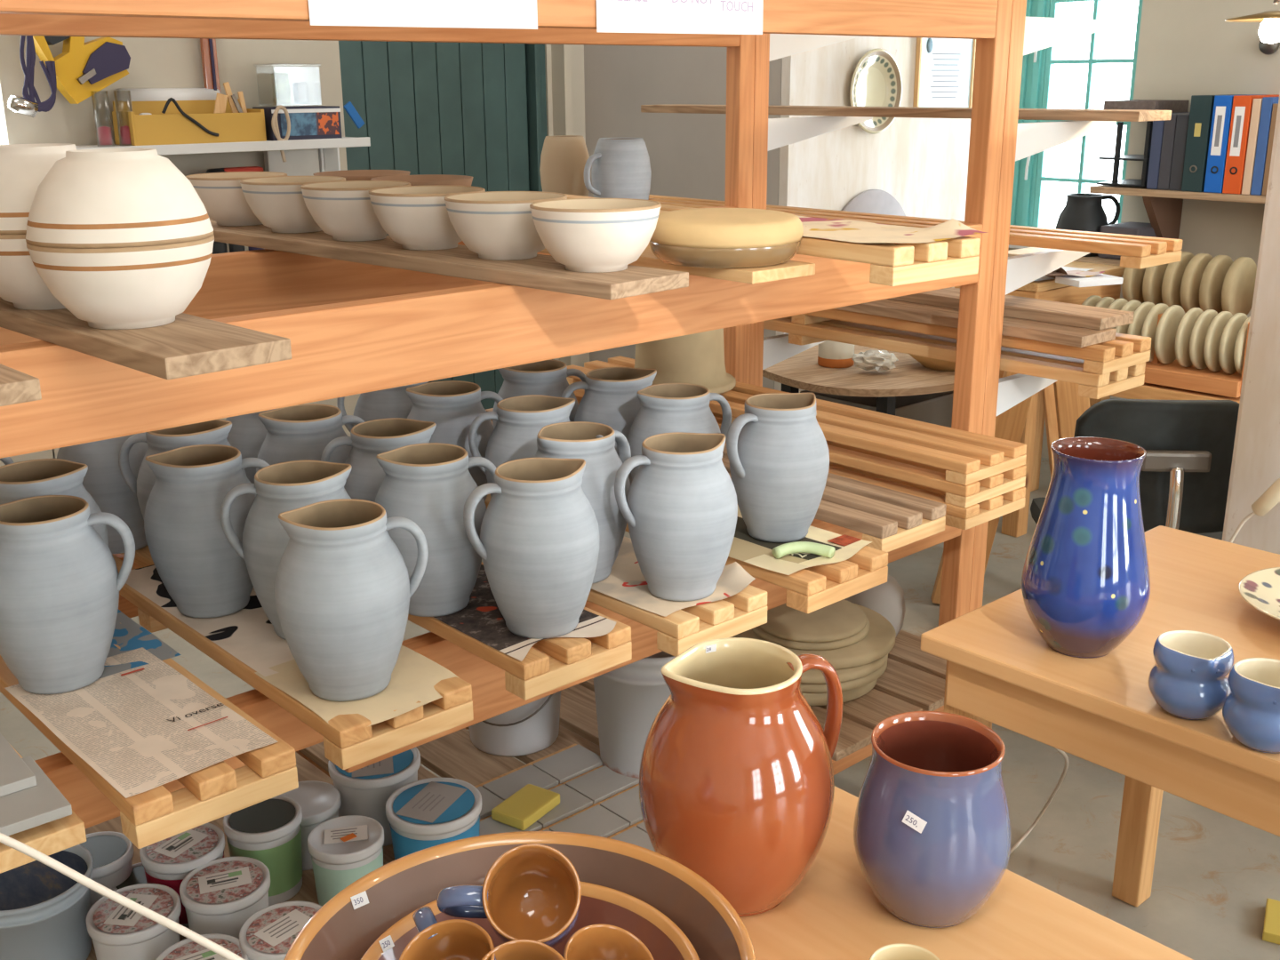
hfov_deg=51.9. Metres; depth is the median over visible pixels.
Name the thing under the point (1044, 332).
plank
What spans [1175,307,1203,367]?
disc
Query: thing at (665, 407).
jug
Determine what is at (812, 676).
disc
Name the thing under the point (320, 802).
plastic tub
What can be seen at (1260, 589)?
plate
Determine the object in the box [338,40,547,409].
door
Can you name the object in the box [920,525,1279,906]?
display table
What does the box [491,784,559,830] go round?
sponge
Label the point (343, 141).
wall shelf
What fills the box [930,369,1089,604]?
chair
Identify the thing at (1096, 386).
pallet
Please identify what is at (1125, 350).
pallet
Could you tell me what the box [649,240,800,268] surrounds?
dish
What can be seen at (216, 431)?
jug
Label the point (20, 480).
jug
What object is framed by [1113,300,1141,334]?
disc
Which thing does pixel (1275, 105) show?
ring binder
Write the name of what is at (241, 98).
ruler
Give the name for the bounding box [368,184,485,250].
bowl
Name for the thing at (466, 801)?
print
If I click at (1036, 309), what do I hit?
plank
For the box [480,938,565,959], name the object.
mug
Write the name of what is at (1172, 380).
drying rack
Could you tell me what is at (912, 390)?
round table
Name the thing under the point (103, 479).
jug
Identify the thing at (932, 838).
pot
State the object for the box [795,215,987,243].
sheet
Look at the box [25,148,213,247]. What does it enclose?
bowl
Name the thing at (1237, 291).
disc
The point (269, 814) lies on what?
print
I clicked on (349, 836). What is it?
price sticker
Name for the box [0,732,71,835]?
tile
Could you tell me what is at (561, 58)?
trim
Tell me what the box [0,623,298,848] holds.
pallet
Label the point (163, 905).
print
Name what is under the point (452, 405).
jug
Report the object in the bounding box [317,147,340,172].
power outlet
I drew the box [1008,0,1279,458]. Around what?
wall
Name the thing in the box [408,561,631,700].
pallet
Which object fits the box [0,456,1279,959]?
floor
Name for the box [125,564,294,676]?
sheet
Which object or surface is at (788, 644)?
disc
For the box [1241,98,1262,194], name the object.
ring binder
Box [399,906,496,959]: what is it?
mug
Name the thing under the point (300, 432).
jug
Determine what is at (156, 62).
wall
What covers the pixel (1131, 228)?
storage box
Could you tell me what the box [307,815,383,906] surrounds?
plastic tub
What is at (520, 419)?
jug
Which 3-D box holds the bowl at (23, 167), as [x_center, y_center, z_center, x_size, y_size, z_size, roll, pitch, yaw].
[-0.707,-0.346,1.548,0.191,0.092,0.191,7,19,24]
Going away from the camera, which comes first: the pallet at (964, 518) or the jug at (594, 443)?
the jug at (594, 443)
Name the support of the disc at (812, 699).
on the storage rack at (352, 328)
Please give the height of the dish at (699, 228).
0.040 m
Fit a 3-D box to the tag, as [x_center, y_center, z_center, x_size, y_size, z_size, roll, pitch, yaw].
[-0.965,-1.232,4.442,0.074,0.089,0.010,-15,22,-40]
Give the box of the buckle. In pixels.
[76,68,95,84]
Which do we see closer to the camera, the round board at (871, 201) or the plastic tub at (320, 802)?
the plastic tub at (320, 802)
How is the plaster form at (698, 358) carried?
on the pallet at (968, 458)
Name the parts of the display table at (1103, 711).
leg, leg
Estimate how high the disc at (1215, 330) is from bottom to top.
0.190 m
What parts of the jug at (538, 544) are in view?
handle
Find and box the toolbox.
[112,98,266,145]
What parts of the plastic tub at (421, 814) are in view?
lid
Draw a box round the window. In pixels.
[1008,0,1143,248]
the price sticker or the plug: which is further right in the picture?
the plug
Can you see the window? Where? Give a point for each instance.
(1029, 178)
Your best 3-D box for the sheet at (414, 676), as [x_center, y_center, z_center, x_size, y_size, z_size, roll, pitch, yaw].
[-0.351,0.255,1.673,0.186,0.010,0.226,-15,22,-40]
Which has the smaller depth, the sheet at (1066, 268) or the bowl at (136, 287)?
the bowl at (136, 287)
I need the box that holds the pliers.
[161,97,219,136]
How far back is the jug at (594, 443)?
1.93 m
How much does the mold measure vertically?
0.140 m
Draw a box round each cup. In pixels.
[869,943,939,959]
[1147,630,1234,719]
[1222,657,1279,753]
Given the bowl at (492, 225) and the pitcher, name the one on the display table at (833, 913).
the pitcher
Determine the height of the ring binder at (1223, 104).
0.325 m
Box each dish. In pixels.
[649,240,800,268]
[650,208,803,248]
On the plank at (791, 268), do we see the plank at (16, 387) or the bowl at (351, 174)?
the bowl at (351, 174)
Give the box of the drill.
[197,166,263,174]
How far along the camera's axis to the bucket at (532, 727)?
2.46 m
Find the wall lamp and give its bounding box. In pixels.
[1224,0,1279,43]
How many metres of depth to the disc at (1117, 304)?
4.33 m
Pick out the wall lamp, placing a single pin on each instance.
(1268, 32)
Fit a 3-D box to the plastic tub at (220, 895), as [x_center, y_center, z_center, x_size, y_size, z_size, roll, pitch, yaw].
[-0.600,0.632,1.921,0.125,0.110,0.125,-7,18,-21]
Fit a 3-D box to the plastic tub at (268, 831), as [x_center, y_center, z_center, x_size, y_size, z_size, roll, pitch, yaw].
[-0.584,0.580,2.054,0.117,0.132,0.117,-15,22,-40]
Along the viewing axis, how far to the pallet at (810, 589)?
2.05 m
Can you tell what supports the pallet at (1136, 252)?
on the storage rack at (352, 328)
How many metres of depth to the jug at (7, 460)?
1.94 m
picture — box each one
[280,112,339,135]
[827,534,860,545]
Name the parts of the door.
frame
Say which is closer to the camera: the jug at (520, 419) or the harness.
the jug at (520, 419)
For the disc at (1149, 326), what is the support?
on the drying rack at (1172, 380)
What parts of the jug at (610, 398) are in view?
handle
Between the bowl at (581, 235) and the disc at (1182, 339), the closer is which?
the bowl at (581, 235)
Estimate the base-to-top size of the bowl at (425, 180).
0.078 m
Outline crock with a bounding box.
[817,340,854,367]
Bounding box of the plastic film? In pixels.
[852,349,897,372]
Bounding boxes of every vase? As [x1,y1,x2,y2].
[539,135,589,196]
[1021,436,1150,658]
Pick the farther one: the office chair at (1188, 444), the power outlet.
the power outlet
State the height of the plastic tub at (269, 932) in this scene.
0.103 m
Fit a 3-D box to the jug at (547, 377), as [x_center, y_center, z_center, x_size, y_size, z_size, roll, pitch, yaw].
[-0.192,-0.104,2.440,0.162,0.231,0.162,8,19,27]
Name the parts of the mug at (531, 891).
handle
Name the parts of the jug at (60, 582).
handle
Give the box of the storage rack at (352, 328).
[0,0,1116,959]
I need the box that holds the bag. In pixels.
[263,148,319,175]
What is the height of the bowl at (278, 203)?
0.090 m
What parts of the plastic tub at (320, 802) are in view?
lid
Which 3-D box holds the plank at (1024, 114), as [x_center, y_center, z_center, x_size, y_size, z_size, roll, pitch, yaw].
[0.546,-0.890,3.179,0.135,0.020,1.470,-15,22,-40]
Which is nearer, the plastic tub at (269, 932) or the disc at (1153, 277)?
the plastic tub at (269, 932)
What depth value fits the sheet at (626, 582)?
1.97 m
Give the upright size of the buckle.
0.045 m
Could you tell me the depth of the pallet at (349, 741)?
1.64 m
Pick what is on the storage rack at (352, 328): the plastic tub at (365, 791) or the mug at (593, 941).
the plastic tub at (365, 791)
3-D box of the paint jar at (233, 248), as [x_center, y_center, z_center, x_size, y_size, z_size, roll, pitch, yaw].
[-1.334,-0.767,4.357,0.050,0.062,0.049,-15,22,-40]
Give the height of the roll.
0.064 m
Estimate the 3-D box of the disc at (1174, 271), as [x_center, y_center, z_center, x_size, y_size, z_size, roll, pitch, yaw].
[1.860,-0.678,4.529,0.212,0.212,0.032,-15,22,-40]
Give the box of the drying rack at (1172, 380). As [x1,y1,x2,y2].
[1110,312,1249,403]
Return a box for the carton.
[252,105,341,140]
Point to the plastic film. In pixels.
(880, 361)
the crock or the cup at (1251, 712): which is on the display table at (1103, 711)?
the cup at (1251, 712)
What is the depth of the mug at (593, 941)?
1.07 m
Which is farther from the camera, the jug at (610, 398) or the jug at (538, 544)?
the jug at (610, 398)
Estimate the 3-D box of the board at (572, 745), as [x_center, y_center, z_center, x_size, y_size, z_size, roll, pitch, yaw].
[-0.117,0.582,2.239,0.350,0.014,0.400,-15,22,-40]
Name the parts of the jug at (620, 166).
handle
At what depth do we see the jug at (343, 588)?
1.56 m
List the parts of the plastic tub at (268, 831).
lid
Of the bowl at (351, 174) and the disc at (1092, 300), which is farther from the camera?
the disc at (1092, 300)
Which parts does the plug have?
cord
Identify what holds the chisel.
in the toolbox
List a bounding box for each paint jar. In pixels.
[212,240,227,254]
[228,243,245,252]
[248,246,262,250]
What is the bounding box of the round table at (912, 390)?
[762,344,954,427]
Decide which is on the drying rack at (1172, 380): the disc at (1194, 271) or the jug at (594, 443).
the disc at (1194, 271)
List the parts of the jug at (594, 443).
handle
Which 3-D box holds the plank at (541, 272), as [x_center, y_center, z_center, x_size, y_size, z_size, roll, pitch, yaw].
[-0.457,-0.389,2.206,1.300,0.020,0.155,15,23,41]
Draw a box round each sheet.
[4,647,278,798]
[98,609,181,679]
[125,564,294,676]
[255,645,459,726]
[433,564,615,661]
[591,536,755,616]
[728,504,871,575]
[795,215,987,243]
[1034,266,1094,280]
[1047,270,1105,276]
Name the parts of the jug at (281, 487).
handle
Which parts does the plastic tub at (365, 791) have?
lid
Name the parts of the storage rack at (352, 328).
post, post, bracket arm, bracket arm, bracket arm, post, post, bracket arm, bracket arm, bracket arm, bracket arm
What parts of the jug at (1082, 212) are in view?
handle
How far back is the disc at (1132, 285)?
4.58 m
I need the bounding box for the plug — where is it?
[1228,478,1279,543]
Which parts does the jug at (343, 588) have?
handle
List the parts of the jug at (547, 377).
handle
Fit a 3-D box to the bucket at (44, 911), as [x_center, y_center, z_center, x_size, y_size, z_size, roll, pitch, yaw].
[-0.873,0.627,1.890,0.180,0.140,0.180,-15,22,-40]
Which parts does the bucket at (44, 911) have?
lid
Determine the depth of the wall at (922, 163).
4.86 m
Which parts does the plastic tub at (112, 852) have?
lid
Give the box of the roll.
[115,88,220,101]
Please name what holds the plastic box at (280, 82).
on the carton
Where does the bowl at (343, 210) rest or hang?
on the plank at (541, 272)
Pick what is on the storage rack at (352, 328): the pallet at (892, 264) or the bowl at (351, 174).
the pallet at (892, 264)
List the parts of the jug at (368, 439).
handle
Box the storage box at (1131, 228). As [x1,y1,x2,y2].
[1097,221,1156,259]
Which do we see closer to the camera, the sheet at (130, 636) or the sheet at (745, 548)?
the sheet at (130, 636)
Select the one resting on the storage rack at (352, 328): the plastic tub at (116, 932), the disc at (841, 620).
the plastic tub at (116, 932)
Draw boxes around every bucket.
[0,844,93,959]
[468,690,560,756]
[593,651,675,778]
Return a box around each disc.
[733,635,887,684]
[735,602,895,670]
[751,618,869,650]
[758,599,866,642]
[800,660,887,693]
[801,679,877,705]
[1081,295,1102,306]
[1094,296,1114,308]
[1107,298,1127,328]
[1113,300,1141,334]
[1121,267,1145,303]
[1127,301,1155,335]
[1141,303,1168,361]
[1142,263,1168,304]
[1154,304,1185,364]
[1161,251,1193,307]
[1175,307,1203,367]
[1180,253,1213,312]
[1189,309,1217,369]
[1199,255,1233,313]
[1203,311,1232,371]
[1218,312,1247,374]
[1221,256,1256,315]
[1233,316,1250,375]
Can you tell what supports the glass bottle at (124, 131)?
on the wall shelf at (343, 141)
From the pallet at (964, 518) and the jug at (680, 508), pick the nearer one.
the jug at (680, 508)
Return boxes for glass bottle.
[90,90,114,146]
[113,90,132,144]
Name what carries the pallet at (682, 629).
on the storage rack at (352, 328)
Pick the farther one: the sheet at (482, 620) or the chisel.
the chisel
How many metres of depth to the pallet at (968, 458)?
2.52 m
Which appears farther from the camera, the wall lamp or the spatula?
the spatula
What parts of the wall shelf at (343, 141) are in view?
cord coil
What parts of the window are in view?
sill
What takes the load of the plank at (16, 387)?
on the storage rack at (352, 328)
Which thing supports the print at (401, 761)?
on the plastic tub at (365, 791)
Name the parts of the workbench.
rail, leg, leg, rail, leg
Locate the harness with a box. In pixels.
[8,35,130,117]
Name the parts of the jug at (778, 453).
handle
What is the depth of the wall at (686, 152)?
4.99 m
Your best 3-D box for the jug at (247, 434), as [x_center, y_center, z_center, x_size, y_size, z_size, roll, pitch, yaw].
[-0.632,-0.043,2.249,0.162,0.231,0.162,10,20,30]
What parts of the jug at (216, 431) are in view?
handle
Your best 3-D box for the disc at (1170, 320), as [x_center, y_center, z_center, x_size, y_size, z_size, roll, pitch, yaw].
[1.710,-0.468,4.238,0.190,0.190,0.018,-15,22,-40]
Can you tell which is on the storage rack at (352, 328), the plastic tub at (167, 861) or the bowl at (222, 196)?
the plastic tub at (167, 861)
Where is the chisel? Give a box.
[231,94,243,112]
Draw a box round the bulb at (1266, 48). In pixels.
[1258,40,1279,55]
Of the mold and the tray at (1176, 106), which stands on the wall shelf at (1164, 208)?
the tray at (1176, 106)
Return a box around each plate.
[849,48,902,134]
[1238,567,1279,620]
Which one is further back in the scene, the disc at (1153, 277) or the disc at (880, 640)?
the disc at (1153, 277)
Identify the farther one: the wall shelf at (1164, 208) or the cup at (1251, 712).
the wall shelf at (1164, 208)
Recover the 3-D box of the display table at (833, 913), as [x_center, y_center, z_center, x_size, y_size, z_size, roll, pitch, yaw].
[0.569,0.970,0.838,0.670,0.750,1.815,-15,22,-40]
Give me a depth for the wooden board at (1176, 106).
4.77 m
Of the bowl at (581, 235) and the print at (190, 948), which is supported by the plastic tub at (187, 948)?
the print at (190, 948)
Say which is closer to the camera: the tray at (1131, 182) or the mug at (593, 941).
the mug at (593, 941)
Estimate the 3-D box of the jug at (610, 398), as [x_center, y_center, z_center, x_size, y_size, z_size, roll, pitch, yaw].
[-0.037,-0.082,2.366,0.162,0.231,0.162,11,21,34]
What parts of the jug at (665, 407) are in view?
handle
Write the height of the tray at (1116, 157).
0.008 m
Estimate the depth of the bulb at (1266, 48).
4.59 m
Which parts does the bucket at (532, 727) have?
handle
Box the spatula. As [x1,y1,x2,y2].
[213,92,227,112]
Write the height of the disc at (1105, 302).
0.190 m
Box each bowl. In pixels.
[0,143,77,234]
[0,234,66,310]
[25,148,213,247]
[26,235,214,329]
[185,171,287,225]
[240,176,345,232]
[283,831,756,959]
[300,180,411,241]
[312,169,410,180]
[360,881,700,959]
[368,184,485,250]
[370,174,473,186]
[444,191,567,260]
[529,198,660,272]
[910,354,955,371]
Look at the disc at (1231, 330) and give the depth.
4.05 m
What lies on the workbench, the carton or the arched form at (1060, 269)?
the arched form at (1060, 269)
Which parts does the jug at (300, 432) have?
handle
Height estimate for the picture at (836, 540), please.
0.001 m
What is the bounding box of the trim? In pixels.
[551,44,577,366]
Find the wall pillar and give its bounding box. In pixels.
[1222,92,1279,554]
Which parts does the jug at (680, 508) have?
handle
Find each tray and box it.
[1096,99,1188,187]
[1096,178,1146,187]
[1098,154,1149,160]
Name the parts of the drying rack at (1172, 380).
board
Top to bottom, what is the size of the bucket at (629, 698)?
0.265 m
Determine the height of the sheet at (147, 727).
0.004 m
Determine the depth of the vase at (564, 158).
2.91 m
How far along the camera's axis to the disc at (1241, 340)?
4.00 m
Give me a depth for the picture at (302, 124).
4.34 m
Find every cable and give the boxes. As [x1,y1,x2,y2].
[0,832,244,959]
[1009,747,1068,855]
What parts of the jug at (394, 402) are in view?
handle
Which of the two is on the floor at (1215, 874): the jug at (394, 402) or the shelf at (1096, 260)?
the shelf at (1096, 260)
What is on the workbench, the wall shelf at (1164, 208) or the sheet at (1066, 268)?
the sheet at (1066, 268)
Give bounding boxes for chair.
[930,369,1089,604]
[1030,398,1239,540]
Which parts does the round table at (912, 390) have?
leg, leg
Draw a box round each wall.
[0,35,589,466]
[584,44,782,389]
[774,36,970,392]
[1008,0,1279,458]
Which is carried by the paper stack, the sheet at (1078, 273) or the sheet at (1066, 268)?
the sheet at (1078, 273)
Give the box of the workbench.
[954,261,1125,537]
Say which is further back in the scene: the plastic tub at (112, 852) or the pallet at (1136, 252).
the pallet at (1136, 252)
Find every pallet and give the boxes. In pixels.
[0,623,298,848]
[0,743,86,873]
[112,545,473,769]
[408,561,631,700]
[484,493,767,656]
[485,408,946,551]
[564,193,980,286]
[566,355,1026,485]
[573,388,1026,507]
[577,402,1025,529]
[625,523,887,613]
[648,194,1182,269]
[763,316,1145,399]
[791,308,1151,374]
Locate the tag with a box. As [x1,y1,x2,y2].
[343,101,364,128]
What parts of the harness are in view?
cord, cord, cord, cord, cord, motor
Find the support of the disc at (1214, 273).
on the drying rack at (1172, 380)
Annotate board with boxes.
[474,744,643,838]
[842,189,905,215]
[1103,99,1188,112]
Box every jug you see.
[0,456,14,464]
[0,458,108,546]
[0,495,135,694]
[56,432,148,553]
[119,419,246,519]
[144,444,269,617]
[220,459,351,639]
[225,408,275,483]
[256,403,364,472]
[274,498,428,701]
[320,417,436,502]
[336,381,428,431]
[374,442,496,616]
[405,380,503,500]
[463,457,599,639]
[468,394,575,495]
[492,359,585,427]
[534,421,631,583]
[560,367,656,484]
[614,432,737,601]
[627,383,731,479]
[726,392,829,542]
[1055,192,1119,256]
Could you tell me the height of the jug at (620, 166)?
0.158 m
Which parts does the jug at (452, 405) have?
handle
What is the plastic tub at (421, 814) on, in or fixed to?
on the storage rack at (352, 328)
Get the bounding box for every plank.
[0,296,291,379]
[0,363,41,406]
[209,219,688,299]
[538,242,815,284]
[640,104,1171,121]
[834,298,1116,347]
[890,287,1133,330]
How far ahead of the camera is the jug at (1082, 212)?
4.96 m
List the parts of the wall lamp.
lamp shade, bulb, arm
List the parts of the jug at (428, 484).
handle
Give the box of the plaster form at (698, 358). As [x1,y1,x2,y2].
[633,328,735,393]
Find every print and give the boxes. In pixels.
[80,835,127,868]
[92,888,173,933]
[145,825,218,863]
[163,938,241,959]
[186,860,263,903]
[228,798,295,832]
[335,749,413,778]
[392,781,474,823]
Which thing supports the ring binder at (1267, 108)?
on the wall shelf at (1164, 208)
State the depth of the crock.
4.10 m
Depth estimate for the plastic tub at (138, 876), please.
2.00 m
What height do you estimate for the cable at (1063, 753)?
0.659 m
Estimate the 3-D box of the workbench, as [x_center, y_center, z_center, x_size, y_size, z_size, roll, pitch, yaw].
[1.424,-0.316,4.801,0.580,0.898,0.340,-15,22,-40]
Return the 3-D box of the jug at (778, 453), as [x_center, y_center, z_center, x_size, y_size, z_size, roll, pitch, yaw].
[0.228,-0.021,2.159,0.162,0.231,0.162,3,17,9]
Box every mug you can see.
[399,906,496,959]
[436,843,581,947]
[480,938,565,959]
[562,924,654,959]
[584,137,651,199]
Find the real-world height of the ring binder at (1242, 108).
0.325 m
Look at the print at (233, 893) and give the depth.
1.89 m
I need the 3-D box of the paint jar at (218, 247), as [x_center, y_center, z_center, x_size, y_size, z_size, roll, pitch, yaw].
[-1.380,-0.754,4.317,0.050,0.062,0.049,-15,22,-40]
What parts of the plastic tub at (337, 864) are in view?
lid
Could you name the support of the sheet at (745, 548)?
on the pallet at (810, 589)
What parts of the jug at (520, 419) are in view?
handle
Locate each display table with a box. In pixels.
[739,786,1193,959]
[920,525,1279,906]
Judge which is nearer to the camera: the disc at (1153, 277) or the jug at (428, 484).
the jug at (428, 484)
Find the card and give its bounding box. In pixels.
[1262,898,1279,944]
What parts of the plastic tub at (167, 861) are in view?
lid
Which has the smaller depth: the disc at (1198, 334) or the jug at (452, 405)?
the jug at (452, 405)
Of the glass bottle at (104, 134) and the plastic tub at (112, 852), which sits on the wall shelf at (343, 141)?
the glass bottle at (104, 134)
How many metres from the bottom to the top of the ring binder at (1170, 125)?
0.262 m
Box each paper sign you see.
[307,0,537,29]
[595,0,763,34]
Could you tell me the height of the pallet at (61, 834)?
0.024 m
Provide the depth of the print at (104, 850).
2.01 m
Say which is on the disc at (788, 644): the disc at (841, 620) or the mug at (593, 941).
the disc at (841, 620)
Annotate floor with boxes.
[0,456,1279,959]
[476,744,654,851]
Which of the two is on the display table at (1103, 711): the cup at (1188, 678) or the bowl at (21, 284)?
the cup at (1188, 678)
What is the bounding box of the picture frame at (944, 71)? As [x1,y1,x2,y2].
[912,37,975,107]
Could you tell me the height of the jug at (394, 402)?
0.231 m
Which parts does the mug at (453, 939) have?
handle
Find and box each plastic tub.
[80,831,133,907]
[85,883,181,959]
[111,862,147,890]
[139,823,224,928]
[155,933,248,959]
[179,856,270,939]
[223,795,302,905]
[239,900,321,959]
[279,780,341,870]
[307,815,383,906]
[328,747,420,846]
[385,777,481,860]
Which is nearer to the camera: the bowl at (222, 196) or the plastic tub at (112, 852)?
the plastic tub at (112, 852)
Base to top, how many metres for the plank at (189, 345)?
0.022 m
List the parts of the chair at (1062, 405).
leg, leg, leg, leg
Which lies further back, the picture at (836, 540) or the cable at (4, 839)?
the picture at (836, 540)
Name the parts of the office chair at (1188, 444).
seat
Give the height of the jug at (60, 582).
0.231 m
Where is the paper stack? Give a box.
[1055,273,1123,287]
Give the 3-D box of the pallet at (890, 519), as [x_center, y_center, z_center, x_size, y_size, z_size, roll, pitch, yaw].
[0.093,-0.036,2.703,0.184,0.051,1.150,-15,22,-40]
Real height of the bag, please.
0.160 m
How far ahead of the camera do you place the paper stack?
4.29 m
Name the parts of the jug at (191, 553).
handle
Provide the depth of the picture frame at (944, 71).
5.07 m
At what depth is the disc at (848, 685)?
2.64 m
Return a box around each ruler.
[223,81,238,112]
[237,91,247,112]
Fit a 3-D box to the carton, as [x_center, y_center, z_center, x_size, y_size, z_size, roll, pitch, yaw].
[-1.137,-1.187,4.375,0.250,0.104,0.134,-15,22,-40]
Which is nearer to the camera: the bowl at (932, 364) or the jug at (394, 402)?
the jug at (394, 402)
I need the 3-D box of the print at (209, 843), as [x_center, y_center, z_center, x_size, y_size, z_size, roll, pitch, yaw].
[-0.688,0.547,1.979,0.103,0.001,0.103,8,19,27]
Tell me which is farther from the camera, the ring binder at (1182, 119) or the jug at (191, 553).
the ring binder at (1182, 119)
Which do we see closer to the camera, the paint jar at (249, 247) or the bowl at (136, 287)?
the bowl at (136, 287)
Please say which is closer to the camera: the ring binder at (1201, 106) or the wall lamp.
the wall lamp
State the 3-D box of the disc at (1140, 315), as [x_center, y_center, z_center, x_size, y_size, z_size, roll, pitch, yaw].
[1.647,-0.488,4.304,0.190,0.190,0.018,-15,22,-40]
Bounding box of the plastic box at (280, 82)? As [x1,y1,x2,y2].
[253,64,317,106]
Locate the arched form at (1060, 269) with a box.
[1045,267,1067,278]
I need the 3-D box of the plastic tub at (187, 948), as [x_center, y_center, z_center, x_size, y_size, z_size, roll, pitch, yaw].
[-0.586,0.687,1.768,0.125,0.093,0.125,-11,20,-31]
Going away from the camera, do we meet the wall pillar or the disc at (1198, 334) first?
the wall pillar
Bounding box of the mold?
[844,574,905,636]
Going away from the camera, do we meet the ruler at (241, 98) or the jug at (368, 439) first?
the jug at (368, 439)
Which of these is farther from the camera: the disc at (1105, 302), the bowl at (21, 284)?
the disc at (1105, 302)
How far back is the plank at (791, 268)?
1.91 m
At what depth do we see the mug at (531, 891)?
1.09 m
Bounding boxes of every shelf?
[75,104,370,162]
[1008,247,1119,265]
[1089,184,1265,239]
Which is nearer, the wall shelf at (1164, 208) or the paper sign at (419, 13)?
the paper sign at (419, 13)
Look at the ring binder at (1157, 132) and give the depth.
4.71 m
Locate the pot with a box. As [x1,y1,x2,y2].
[853,711,1011,927]
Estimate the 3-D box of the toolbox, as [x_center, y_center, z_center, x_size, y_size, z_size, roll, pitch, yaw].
[-1.415,-1.129,4.145,0.432,0.130,0.152,-15,22,-40]
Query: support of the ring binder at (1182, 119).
on the wall shelf at (1164, 208)
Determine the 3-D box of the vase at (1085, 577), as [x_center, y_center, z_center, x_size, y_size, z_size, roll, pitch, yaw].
[0.644,0.100,1.892,0.177,0.301,0.177,12,21,35]
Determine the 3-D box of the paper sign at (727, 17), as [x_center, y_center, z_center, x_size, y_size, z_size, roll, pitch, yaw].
[0.066,-0.766,1.946,0.345,0.200,0.002,-16,23,-40]
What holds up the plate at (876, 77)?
attached to the wall at (922, 163)
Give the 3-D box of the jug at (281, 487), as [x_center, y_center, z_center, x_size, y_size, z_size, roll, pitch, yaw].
[-0.455,0.095,1.790,0.162,0.231,0.162,10,20,30]
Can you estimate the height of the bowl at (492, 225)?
0.090 m
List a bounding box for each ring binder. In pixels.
[1146,112,1189,189]
[1157,112,1189,190]
[1168,113,1189,190]
[1181,94,1246,191]
[1203,94,1267,192]
[1222,94,1279,194]
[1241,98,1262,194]
[1250,96,1279,195]
[1261,103,1278,195]
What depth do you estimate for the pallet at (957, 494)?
2.45 m
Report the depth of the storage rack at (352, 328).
2.26 m

